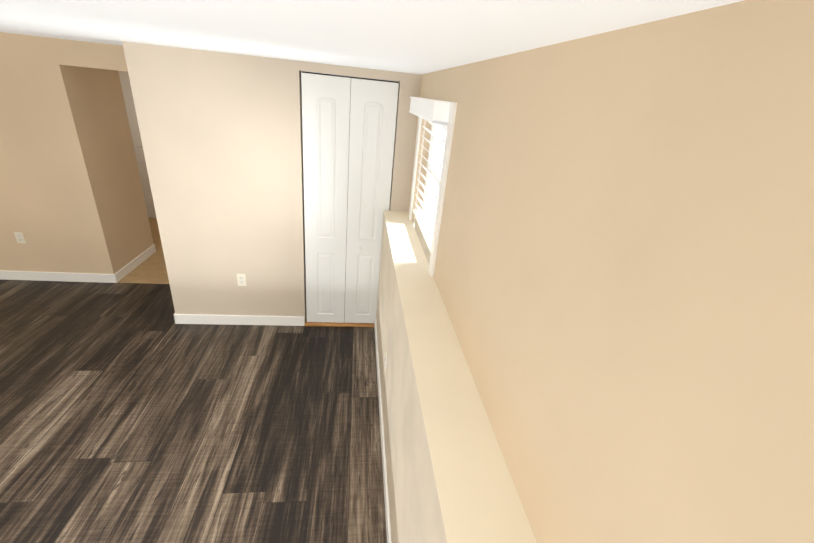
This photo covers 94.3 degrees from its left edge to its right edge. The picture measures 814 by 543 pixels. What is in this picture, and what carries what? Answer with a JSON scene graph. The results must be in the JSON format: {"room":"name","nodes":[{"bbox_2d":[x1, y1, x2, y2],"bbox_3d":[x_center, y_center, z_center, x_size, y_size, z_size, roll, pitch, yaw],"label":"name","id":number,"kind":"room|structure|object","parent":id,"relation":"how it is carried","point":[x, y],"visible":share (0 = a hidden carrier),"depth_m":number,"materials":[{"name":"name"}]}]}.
{"room":"empty basement room","nodes":[
{"label":"empty basement room","id":0,"kind":"room"},
{"bbox_2d":[0,32,127,273],"bbox_3d":[-3.255,-0.913,3.490,2.412,2.200,0.120,2,25,-8],"label":"wall","id":1,"kind":"structure","parent":0,"point":[52,208],"depth_m":3.40,"materials":[{"name":"beige paint"}]},
{"bbox_2d":[14,232,25,242],"bbox_3d":[-3.737,-0.326,3.643,0.070,0.114,0.007,2,25,-8],"label":"electrical outlet","id":2,"kind":"object","parent":1,"relation":"attached to","point":[19,236],"visible":1,"depth_m":3.64,"materials":[{"name":"beige plastic"}]},
{"bbox_2d":[0,270,115,282],"bbox_3d":[-3.787,0.045,3.814,1.522,0.100,0.013,2,25,-8],"label":"baseboard","id":3,"kind":"structure","parent":1,"relation":"attached to","point":[55,276],"depth_m":3.84,"materials":[{"name":"white wood"}]},
{"bbox_2d":[69,66,148,268],"bbox_3d":[-3.040,-1.053,3.834,0.120,2.200,0.570,2,25,-8],"label":"wall","id":4,"kind":"structure","parent":0,"point":[99,93],"depth_m":3.82,"materials":[{"name":"beige paint"}]},
{"bbox_2d":[114,244,155,282],"bbox_3d":[-3.074,-0.108,4.296,0.013,0.100,0.851,2,25,-8],"label":"baseboard","id":5,"kind":"structure","parent":4,"relation":"attached to","point":[124,271],"depth_m":4.24,"materials":[{"name":"white wood"}]},
{"bbox_2d":[113,70,153,246],"bbox_3d":[-3.602,-1.234,4.094,1.172,2.200,0.120,2,25,-8],"label":"wall","id":6,"kind":"structure","parent":0,"point":[116,78],"depth_m":4.14,"materials":[{"name":"beige paint"}]},
{"bbox_2d":[118,71,156,217],"bbox_3d":[-3.661,-1.744,5.278,0.940,2.103,0.102,2,25,-8],"label":"hall door","id":7,"kind":"structure","parent":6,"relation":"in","point":[134,129],"depth_m":5.26,"materials":[{"name":"white"}]},
{"bbox_2d":[117,217,168,283],"bbox_3d":[-2.491,-0.301,5.065,4.651,0.104,2.238,2,25,-8],"label":"floor","id":8,"kind":"structure","parent":0,"point":[151,269],"depth_m":4.27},
{"bbox_2d":[0,280,386,542],"bbox_3d":[-2.052,1.421,1.515,4.651,0.100,5.702,2,25,-8],"label":"floor","id":9,"kind":"structure","parent":0,"point":[132,413],"depth_m":2.44,"materials":[{"name":"wood"}]},
{"bbox_2d":[122,41,421,321],"bbox_3d":[-0.932,-0.510,3.148,2.119,2.200,0.120,2,25,-8],"label":"wall","id":10,"kind":"structure","parent":0,"point":[221,134],"depth_m":2.90,"materials":[{"name":"beige paint"}]},
{"bbox_2d":[173,314,304,325],"bbox_3d":[-1.523,0.446,3.464,1.135,0.100,0.013,2,25,-8],"label":"baseboard","id":11,"kind":"structure","parent":10,"relation":"attached to","point":[238,320],"depth_m":3.46,"materials":[{"name":"white wood"}]},
{"bbox_2d":[237,274,245,285],"bbox_3d":[-1.446,0.074,3.296,0.070,0.114,0.007,2,25,-8],"label":"electrical outlet","id":12,"kind":"object","parent":10,"relation":"attached to","point":[241,279],"visible":1,"depth_m":3.30,"materials":[{"name":"beige plastic"}]},
{"bbox_2d":[305,320,373,326],"bbox_3d":[-0.644,0.503,3.629,0.656,0.022,0.062,2,25,-8],"label":"trim","id":13,"kind":"structure","parent":10,"relation":"attached to","point":[333,324],"depth_m":3.61,"materials":[{"name":"brown wood"}]},
{"bbox_2d":[300,70,398,81],"bbox_3d":[-0.409,-1.416,2.738,0.712,0.004,0.024,2,25,-8],"label":"rail","id":14,"kind":"object","parent":10,"relation":"attached to","point":[349,76],"visible":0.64,"depth_m":2.73,"materials":[{"name":"silver metal"}]},
{"bbox_2d":[301,73,398,322],"bbox_3d":[-0.504,-0.454,3.173,0.698,2.098,0.067,2,25,-8],"label":"closet door","id":15,"kind":"structure","parent":10,"relation":"in","point":[332,112],"depth_m":3.07,"materials":[{"name":"white wood"}]},
{"bbox_2d":[301,71,398,280],"bbox_3d":[-0.920,-0.693,3.540,1.999,2.200,0.737,2,25,-8],"label":"wall","id":16,"kind":"structure","parent":0,"point":[350,99],"depth_m":3.39,"materials":[{"name":"white paint"}]},
{"bbox_2d":[0,0,743,73],"bbox_3d":[-1.842,-0.685,0.588,4.651,0.120,5.822,2,25,-8],"label":"ceiling","id":17,"kind":"structure","parent":0,"point":[417,36],"depth_m":0.99,"materials":[{"name":"paint"}]},
{"bbox_2d":[376,212,446,542],"bbox_3d":[0.179,1.066,1.274,0.328,1.163,4.844,2,25,-8],"label":"wall","id":18,"kind":"structure","parent":0,"point":[415,510],"depth_m":1.65,"materials":[{"name":"beige paint"}]},
{"bbox_2d":[374,318,391,542],"bbox_3d":[-0.039,1.538,1.476,0.013,0.100,4.844,2,25,-8],"label":"baseboard","id":19,"kind":"structure","parent":18,"relation":"attached to","point":[387,517],"depth_m":2.33,"materials":[{"name":"white wood"}]},
{"bbox_2d":[385,351,386,371],"bbox_3d":[-0.138,0.581,2.443,0.007,0.114,0.070,2,25,-8],"label":"electrical outlet","id":20,"kind":"object","parent":18,"relation":"attached to","point":[385,361],"visible":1,"depth_m":2.43,"materials":[{"name":"beige plastic"}]},
{"bbox_2d":[384,210,536,542],"bbox_3d":[0.175,0.539,1.018,0.208,0.002,4.844,2,25,-8],"label":"ledge cap","id":21,"kind":"object","parent":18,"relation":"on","point":[479,499],"visible":1,"depth_m":1.17,"materials":[{"name":"paint"}]},
{"bbox_2d":[408,0,813,542],"bbox_3d":[0.386,0.079,0.821,0.120,1.037,4.844,2,25,-8],"label":"wall","id":22,"kind":"structure","parent":0,"point":[623,276],"depth_m":0.57,"materials":[{"name":"beige paint"}]},
{"bbox_2d":[409,97,456,275],"bbox_3d":[0.133,-0.598,2.391,0.206,0.895,1.075,2,25,-8],"label":"window","id":23,"kind":"structure","parent":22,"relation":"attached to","point":[439,116],"depth_m":2.29,"materials":[{"name":"white"}]}
]}

